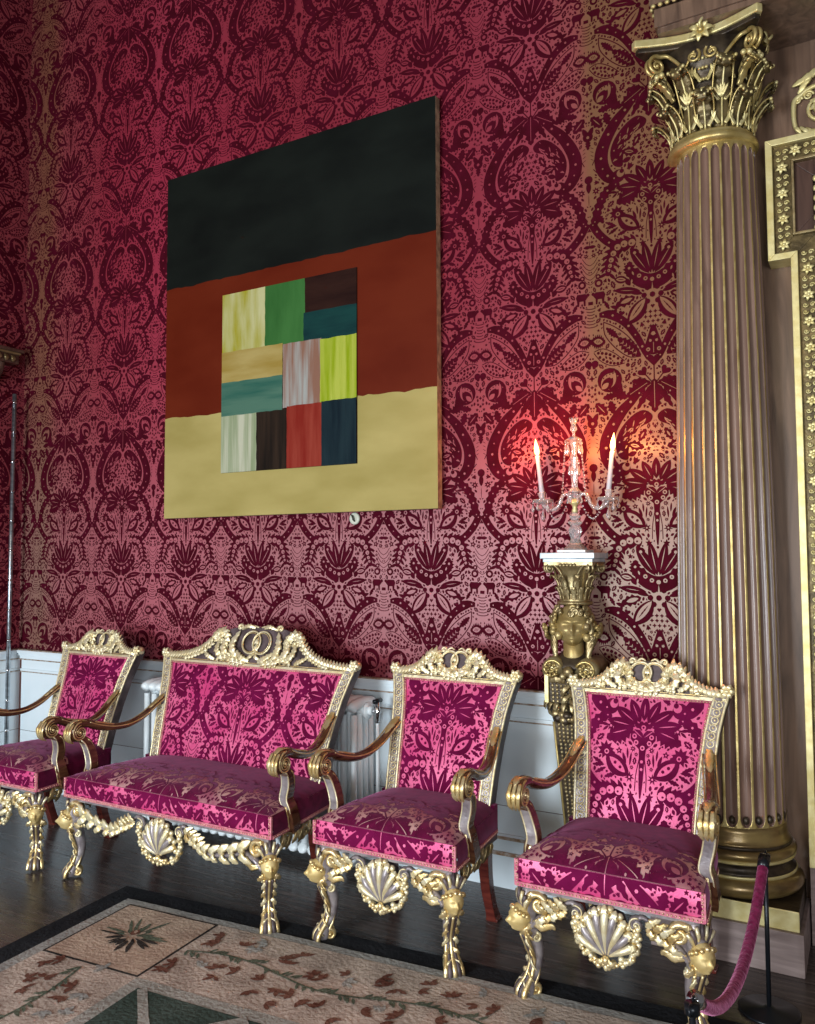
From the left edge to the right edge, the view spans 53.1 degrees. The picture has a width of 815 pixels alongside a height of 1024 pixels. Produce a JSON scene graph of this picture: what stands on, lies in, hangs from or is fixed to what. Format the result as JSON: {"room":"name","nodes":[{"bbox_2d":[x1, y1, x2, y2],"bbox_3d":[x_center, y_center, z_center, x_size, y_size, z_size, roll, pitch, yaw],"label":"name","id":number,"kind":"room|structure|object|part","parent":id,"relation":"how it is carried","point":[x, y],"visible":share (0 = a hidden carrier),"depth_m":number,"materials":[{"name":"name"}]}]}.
{"room":"historic interior","nodes":[
{"label":"historic interior","id":0,"kind":"room"},
{"bbox_2d":[0,0,32,649],"bbox_3d":[-3.860,-1.156,3.681,0.203,5.750,4.600,-2,-4,30],"label":"wall","id":1,"kind":"structure","parent":0,"point":[15,15],"depth_m":5.57,"materials":[{"name":"red fabric"}]},
{"bbox_2d":[0,659,19,745],"bbox_3d":[-3.732,1.284,3.538,0.014,0.860,4.500,-2,-4,30],"label":"trim","id":2,"kind":"structure","parent":1,"relation":"attached to","point":[14,676],"depth_m":5.45,"materials":[{"name":"white paint"}]},
{"bbox_2d":[0,648,22,673],"bbox_3d":[-3.711,0.892,3.546,0.038,0.152,4.500,-2,-4,30],"label":"trim","id":3,"kind":"structure","parent":1,"relation":"attached to","point":[14,655],"depth_m":5.43,"materials":[{"name":"white paint"}]},
{"bbox_2d":[0,345,24,376],"bbox_3d":[-2.973,-0.980,4.912,0.158,0.264,1.370,-2,-4,30],"label":"wall shelf","id":4,"kind":"object","parent":1,"relation":"attached to","point":[9,356],"visible":1,"depth_m":5.40,"materials":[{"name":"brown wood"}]},
{"bbox_3d":[-2.966,-1.065,4.912,0.140,0.095,1.370,-2,-4,29],"label":"shelf","id":5,"kind":"part","parent":4,"relation":"part of","materials":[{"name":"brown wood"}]},
{"bbox_2d":[18,0,678,741],"bbox_3d":[-0.690,-1.147,4.698,4.715,5.814,0.303,-2,-4,30],"label":"wall","id":6,"kind":"structure","parent":0,"point":[558,192],"depth_m":4.12,"materials":[{"name":"fabric"}]},
{"bbox_2d":[17,649,553,725],"bbox_3d":[-0.777,0.927,4.430,4.192,0.152,0.038,-2,-4,30],"label":"trim","id":7,"kind":"structure","parent":6,"relation":"attached to","point":[529,697],"depth_m":4.10,"materials":[{"name":"white paint"}]},
{"bbox_2d":[20,660,563,838],"bbox_3d":[-0.762,1.320,4.431,4.192,0.860,0.014,-2,-4,30],"label":"wainscoting","id":8,"kind":"structure","parent":6,"relation":"attached to","point":[529,749],"depth_m":3.75,"materials":[{"name":"white paint"}]},
{"bbox_2d":[164,95,441,518],"bbox_3d":[-0.642,-1.009,4.438,1.820,2.044,0.056,-2,-4,30],"label":"abstract painting","id":9,"kind":"object","parent":6,"relation":"attached to","point":[303,319],"visible":1,"depth_m":4.34,"materials":[{"name":"paint"}]},
{"bbox_3d":[-0.656,-0.741,4.407,0.912,1.018,0.012,-2,-4,29],"label":"inset panel","id":10,"kind":"part","parent":9,"relation":"part of","materials":[{"name":"paint"}]},
{"bbox_2d":[20,729,649,918],"bbox_3d":[-0.771,1.567,4.399,4.192,0.363,0.028,-2,-4,30],"label":"baseboard","id":11,"kind":"structure","parent":6,"relation":"attached to","point":[506,847],"depth_m":3.70,"materials":[{"name":"white paint"}]},
{"bbox_2d":[349,512,359,524],"bbox_3d":[-0.277,0.034,4.216,0.064,0.064,0.025,-2,-4,30],"label":"wall hook","id":12,"kind":"object","parent":6,"relation":"attached to","point":[354,518],"visible":1,"depth_m":4.21,"materials":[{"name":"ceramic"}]},
{"bbox_2d":[0,790,814,1023],"bbox_3d":[-0.627,1.648,1.870,7.435,0.080,4.900,-2,-4,30],"label":"floor","id":13,"kind":"structure","parent":0,"point":[30,901],"depth_m":3.51,"materials":[{"name":"black wood"}]},
{"bbox_2d":[4,394,16,790],"bbox_3d":[-2.617,0.510,5.397,0.120,2.600,0.120,-2,-4,30],"label":"metal pole","id":14,"kind":"object","parent":13,"relation":"on","point":[14,396],"visible":0.76,"depth_m":5.40,"materials":[{"name":"metal"}]},
{"bbox_2d":[0,628,144,870],"bbox_3d":[-1.896,1.209,4.382,0.693,1.105,0.724,-2,-4,30],"label":"armchair","id":15,"kind":"object","parent":13,"relation":"on","point":[96,674],"visible":0.91,"depth_m":4.39,"materials":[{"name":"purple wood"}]},
{"bbox_3d":[-1.947,1.326,4.285,0.638,0.090,0.467,-2,-4,29],"label":"nail trim","id":16,"kind":"part","parent":15,"relation":"part of","materials":[{"name":"pink fabric"}]},
{"bbox_3d":[-2.170,1.058,4.487,0.068,0.174,0.568,-3,-4,37],"label":"arm","id":17,"kind":"part","parent":15,"relation":"part of","materials":[{"name":"brown wood"}]},
{"bbox_3d":[-1.800,1.533,3.959,0.099,0.381,0.102,-2,-4,29],"label":"leg","id":18,"kind":"part","parent":15,"relation":"part of","materials":[{"name":"gold metal"}]},
{"bbox_3d":[-2.015,1.569,4.612,0.056,0.414,0.127,-2,-4,29],"label":"leg","id":19,"kind":"part","parent":15,"relation":"part of","materials":[{"name":"brown wood"}]},
{"bbox_2d":[0,738,110,788],"bbox_3d":[-1.942,1.298,4.296,0.630,0.145,0.485,-2,-4,29],"label":"seat cushion","id":20,"kind":"object","parent":15,"relation":"on","point":[30,764],"depth_m":4.08,"materials":[{"name":"fabric"}]},
{"bbox_3d":[-1.674,1.040,4.207,0.068,0.174,0.568,-2,-3,22],"label":"arm","id":21,"kind":"part","parent":15,"relation":"part of","materials":[{"name":"brown wood"}]},
{"bbox_3d":[-1.799,1.052,4.563,0.501,0.490,0.173,-2,-4,29],"label":"nail trim","id":22,"kind":"part","parent":15,"relation":"part of","materials":[{"name":"gold metal"}]},
{"bbox_3d":[-1.790,1.076,4.578,0.513,0.532,0.204,-2,-4,29],"label":"panel","id":23,"kind":"part","parent":15,"relation":"part of","materials":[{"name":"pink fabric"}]},
{"bbox_3d":[-1.619,1.554,4.388,0.056,0.414,0.127,-2,-4,29],"label":"leg","id":24,"kind":"part","parent":15,"relation":"part of","materials":[{"name":"brown wood"}]},
{"bbox_2d":[55,623,361,933],"bbox_3d":[-0.915,1.143,3.864,1.296,1.171,0.746,-2,-4,30],"label":"settee","id":25,"kind":"object","parent":13,"relation":"on","point":[242,714],"visible":0.98,"depth_m":3.83,"materials":[{"name":"fabric"}]},
{"bbox_3d":[-1.584,1.527,3.859,0.101,0.381,0.099,-2,-4,29],"label":"leg","id":26,"kind":"part","parent":25,"relation":"part of","materials":[{"name":"gold metal"}]},
{"bbox_3d":[-1.457,1.034,4.106,0.068,0.174,0.568,-3,-4,37],"label":"arm","id":27,"kind":"part","parent":25,"relation":"part of","materials":[{"name":"brown wood"}]},
{"bbox_3d":[-0.972,1.292,3.755,1.258,0.090,0.467,-2,-4,29],"label":"nail trim","id":28,"kind":"part","parent":25,"relation":"part of","materials":[{"name":"pink fabric"}]},
{"bbox_3d":[-0.824,1.019,4.034,1.121,0.490,0.173,-2,-4,29],"label":"nail trim","id":29,"kind":"part","parent":25,"relation":"part of","materials":[{"name":"gold metal"}]},
{"bbox_3d":[-0.815,1.042,4.048,1.133,0.532,0.204,-2,-4,29],"label":"panel","id":30,"kind":"part","parent":25,"relation":"part of","materials":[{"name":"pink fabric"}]},
{"bbox_3d":[-0.555,1.490,3.277,0.099,0.381,0.102,-2,-4,29],"label":"leg","id":31,"kind":"part","parent":25,"relation":"part of","materials":[{"name":"gold metal"}]},
{"bbox_3d":[-0.437,0.997,3.529,0.068,0.174,0.568,-2,-3,22],"label":"arm","id":32,"kind":"part","parent":25,"relation":"part of","materials":[{"name":"brown wood"}]},
{"bbox_3d":[-0.397,1.512,3.720,0.056,0.414,0.127,-2,-4,29],"label":"leg","id":33,"kind":"part","parent":25,"relation":"part of","materials":[{"name":"brown wood"}]},
{"bbox_2d":[140,677,382,867],"bbox_3d":[-0.793,1.334,4.295,1.525,0.817,0.228,-2,-4,30],"label":"radiator","id":34,"kind":"object","parent":13,"relation":"on","point":[356,731],"visible":0.12,"depth_m":3.96,"materials":[{"name":"metal"}]},
{"bbox_2d":[0,886,742,1023],"bbox_3d":[0.475,1.566,1.394,5.177,0.021,2.715,-2,-3,25],"label":"area rug","id":35,"kind":"object","parent":13,"relation":"on","point":[131,955],"visible":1,"depth_m":2.86,"materials":[{"name":"beige carpet"}]},
{"bbox_2d":[304,646,522,977],"bbox_3d":[0.063,1.143,3.359,0.693,1.105,0.724,-2,-4,30],"label":"armchair","id":36,"kind":"object","parent":35,"relation":"on","point":[436,810],"visible":1,"depth_m":3.27,"materials":[{"name":"gilded wood"},{"name":"velvet"},{"name":"wood"}]},
{"bbox_3d":[-0.331,1.485,3.212,0.101,0.381,0.099,-2,-4,29],"label":"leg","id":37,"kind":"part","parent":36,"relation":"part of","materials":[{"name":"gold metal"}]},
{"bbox_3d":[-0.211,0.992,3.464,0.068,0.174,0.568,-3,-4,37],"label":"arm","id":38,"kind":"part","parent":36,"relation":"part of","materials":[{"name":"brown wood"}]},
{"bbox_3d":[0.012,1.260,3.261,0.638,0.090,0.467,-2,-4,29],"label":"nail trim","id":39,"kind":"part","parent":36,"relation":"part of","materials":[{"name":"pink fabric"}]},
{"bbox_2d":[314,787,497,866],"bbox_3d":[0.017,1.232,3.273,0.630,0.145,0.485,-2,-4,29],"label":"seat cushion","id":40,"kind":"object","parent":36,"relation":"on","point":[410,826],"depth_m":3.13,"materials":[{"name":"fabric"}]},
{"bbox_3d":[0.160,0.987,3.540,0.501,0.490,0.173,-2,-4,29],"label":"nail trim","id":41,"kind":"part","parent":36,"relation":"part of","materials":[{"name":"gold metal"}]},
{"bbox_3d":[0.169,1.010,3.554,0.513,0.532,0.204,-2,-4,29],"label":"panel","id":42,"kind":"part","parent":36,"relation":"part of","materials":[{"name":"pink fabric"}]},
{"bbox_3d":[0.160,1.468,2.936,0.099,0.381,0.102,-2,-4,29],"label":"leg","id":43,"kind":"part","parent":36,"relation":"part of","materials":[{"name":"gold metal"}]},
{"bbox_3d":[0.285,0.975,3.183,0.068,0.174,0.568,-2,-3,22],"label":"arm","id":44,"kind":"part","parent":36,"relation":"part of","materials":[{"name":"brown wood"}]},
{"bbox_3d":[0.340,1.489,3.365,0.056,0.414,0.127,-2,-4,29],"label":"leg","id":45,"kind":"part","parent":36,"relation":"part of","materials":[{"name":"brown wood"}]},
{"bbox_2d":[505,656,734,1023],"bbox_3d":[0.802,1.117,2.940,0.693,1.105,0.724,-2,-4,30],"label":"armchair","id":46,"kind":"object","parent":35,"relation":"on","point":[641,835],"visible":0.98,"depth_m":2.87,"materials":[{"name":"gilded wood"},{"name":"velvet"},{"name":"wood"}]},
{"bbox_3d":[0.408,1.458,2.794,0.101,0.381,0.099,-2,-4,29],"label":"leg","id":47,"kind":"part","parent":46,"relation":"part of","materials":[{"name":"gold metal"}]},
{"bbox_3d":[0.529,0.966,3.046,0.068,0.174,0.568,-3,-4,37],"label":"arm","id":48,"kind":"part","parent":46,"relation":"part of","materials":[{"name":"brown wood"}]},
{"bbox_3d":[0.684,1.476,3.171,0.056,0.414,0.127,-2,-4,29],"label":"leg","id":49,"kind":"part","parent":46,"relation":"part of","materials":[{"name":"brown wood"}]},
{"bbox_2d":[516,815,717,917],"bbox_3d":[0.757,1.206,2.854,0.630,0.145,0.485,-2,-4,29],"label":"seat cushion","id":50,"kind":"object","parent":46,"relation":"on","point":[649,865],"depth_m":2.71,"materials":[{"name":"fabric"}]},
{"bbox_3d":[0.751,1.234,2.843,0.638,0.090,0.467,-2,-4,29],"label":"nail trim","id":51,"kind":"part","parent":46,"relation":"part of","materials":[{"name":"pink fabric"}]},
{"bbox_3d":[0.899,0.960,3.122,0.501,0.490,0.173,-2,-4,29],"label":"nail trim","id":52,"kind":"part","parent":46,"relation":"part of","materials":[{"name":"gold metal"}]},
{"bbox_3d":[0.908,0.984,3.136,0.513,0.532,0.204,-2,-4,29],"label":"panel","id":53,"kind":"part","parent":46,"relation":"part of","materials":[{"name":"pink fabric"}]},
{"bbox_3d":[0.899,1.441,2.517,0.099,0.381,0.102,-2,-4,29],"label":"leg","id":54,"kind":"part","parent":46,"relation":"part of","materials":[{"name":"gold metal"}]},
{"bbox_3d":[1.024,0.948,2.765,0.068,0.174,0.568,-2,-3,22],"label":"arm","id":55,"kind":"part","parent":46,"relation":"part of","materials":[{"name":"brown wood"}]},
{"bbox_3d":[1.080,1.462,2.946,0.056,0.414,0.127,-2,-4,29],"label":"leg","id":56,"kind":"part","parent":46,"relation":"part of","materials":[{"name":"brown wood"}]},
{"bbox_2d":[684,995,699,1023],"bbox_3d":[0.633,1.341,1.799,0.194,0.515,0.194,-2,-4,30],"label":"barrier post","id":57,"kind":"object","parent":35,"relation":"on","point":[691,1006],"visible":1,"depth_m":1.80,"materials":[{"name":"black metal"}]},
{"bbox_3d":[0.633,1.345,1.799,0.015,0.483,0.015,-2,-4,29],"label":"rod","id":58,"kind":"part","parent":57,"relation":"part of","materials":[{"name":"black metal"}]},
{"bbox_2d":[540,552,607,919],"bbox_3d":[0.713,0.931,3.460,0.281,1.515,0.245,-2,-4,30],"label":"pedestal","id":59,"kind":"object","parent":13,"relation":"on","point":[574,623],"visible":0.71,"depth_m":3.43,"materials":[{"name":"gilded bronze"},{"name":"marble"}]},
{"bbox_2d":[531,417,619,552],"bbox_3d":[0.721,-0.118,3.526,0.388,0.586,0.124,-2,-4,30],"label":"candelabrum","id":60,"kind":"object","parent":59,"relation":"on","point":[575,545],"visible":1,"depth_m":3.51,"materials":[{"name":"glass"}]},
{"bbox_2d":[534,439,543,492],"bbox_3d":[0.584,-0.188,3.607,0.046,0.276,0.022,-2,-4,30],"label":"candle","id":61,"kind":"object","parent":60,"relation":"in","point":[536,448],"visible":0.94,"depth_m":3.60,"materials":[{"name":"grey wax"}]},
{"bbox_2d":[537,492,545,498],"bbox_3d":[0.592,-0.064,3.596,0.039,0.046,0.036,-2,-4,29],"label":"candle cup","id":62,"kind":"object","parent":60,"relation":"on","point":[541,495],"depth_m":3.58,"materials":[{"name":"clear glass"}]},
{"bbox_3d":[0.647,-0.137,3.558,0.108,0.347,0.011,-2,-4,29],"label":"bead chain","id":63,"kind":"part","parent":60,"relation":"part of","materials":[{"name":"clear glass"}]},
{"bbox_3d":[0.655,-0.043,3.560,0.151,0.082,0.016,-2,-4,29],"label":"arm","id":64,"kind":"part","parent":60,"relation":"part of","materials":[{"name":"clear glass"}]},
{"bbox_3d":[0.722,0.083,3.515,0.104,0.160,0.099,-2,-4,29],"label":"stem","id":65,"kind":"part","parent":60,"relation":"part of","materials":[{"name":"clear glass"}]},
{"bbox_3d":[0.786,-0.141,3.479,0.108,0.347,0.011,-2,-4,29],"label":"bead chain","id":66,"kind":"part","parent":60,"relation":"part of","materials":[{"name":"clear glass"}]},
{"bbox_3d":[0.788,-0.048,3.483,0.151,0.082,0.016,-2,-4,29],"label":"arm","id":67,"kind":"part","parent":60,"relation":"part of","materials":[{"name":"clear glass"}]},
{"bbox_2d":[605,489,612,495],"bbox_3d":[0.851,-0.073,3.450,0.039,0.046,0.036,-2,-4,29],"label":"candle cup","id":68,"kind":"object","parent":60,"relation":"on","point":[608,492],"depth_m":3.44,"materials":[{"name":"silver glass"}]},
{"bbox_2d":[606,433,614,489],"bbox_3d":[0.858,-0.198,3.452,0.046,0.276,0.022,-2,-4,30],"label":"candle","id":69,"kind":"object","parent":60,"relation":"in","point":[612,444],"visible":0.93,"depth_m":3.44,"materials":[{"name":"grey wax"}]},
{"bbox_2d":[632,2,811,978],"bbox_3d":[1.288,-0.152,3.347,0.548,3.659,0.516,-2,-4,30],"label":"column","id":70,"kind":"structure","parent":13,"relation":"on","point":[711,77],"depth_m":3.22,"materials":[{"name":"wood"},{"name":"gold leaf"}]},
{"bbox_3d":[1.304,1.330,3.265,0.508,0.248,0.508,-2,-4,29],"label":"moulding","id":71,"kind":"part","parent":70,"relation":"part of","materials":[{"name":"brown metal"}]},
{"bbox_2d":[738,850,801,1023],"bbox_3d":[1.190,1.388,2.700,0.194,0.515,0.194,-2,-4,30],"label":"barrier post","id":72,"kind":"object","parent":13,"relation":"on","point":[758,1008],"visible":0.78,"depth_m":2.69,"materials":[{"name":"black metal"}]},
{"bbox_2d":[686,853,769,1015],"bbox_3d":[0.913,1.207,2.262,0.037,0.209,1.026,-2,-4,32],"label":"rope","id":73,"kind":"object","parent":72,"relation":"hanging from","point":[720,1005],"visible":0.98,"depth_m":2.34,"materials":[{"name":"fabric"}]},
{"bbox_3d":[1.190,1.392,2.699,0.015,0.483,0.015,-2,-4,29],"label":"rod","id":74,"kind":"part","parent":72,"relation":"part of","materials":[{"name":"black metal"}]},
{"bbox_3d":[1.191,1.635,2.686,0.194,0.020,0.194,-2,-4,29],"label":"plate","id":75,"kind":"part","parent":72,"relation":"part of","materials":[{"name":"black metal"}]},
{"bbox_2d":[751,39,814,922],"bbox_3d":[2.574,-1.228,2.919,2.720,5.750,0.180,-2,-4,30],"label":"wall","id":76,"kind":"structure","parent":0,"point":[792,63],"depth_m":3.35,"materials":[{"name":"brown wood"}]},
{"bbox_2d":[649,0,814,52],"bbox_3d":[2.325,-2.423,2.778,2.940,0.878,0.420,-2,-4,30],"label":"entablature","id":77,"kind":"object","parent":76,"relation":"attached to","point":[790,22],"depth_m":3.26,"materials":[{"name":"brown wood"}]},
{"bbox_2d":[765,68,814,945],"bbox_3d":[2.509,-0.111,2.739,2.326,3.499,0.128,-2,-4,30],"label":"door","id":78,"kind":"structure","parent":76,"relation":"in","point":[789,160],"depth_m":3.25,"materials":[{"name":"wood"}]}
]}

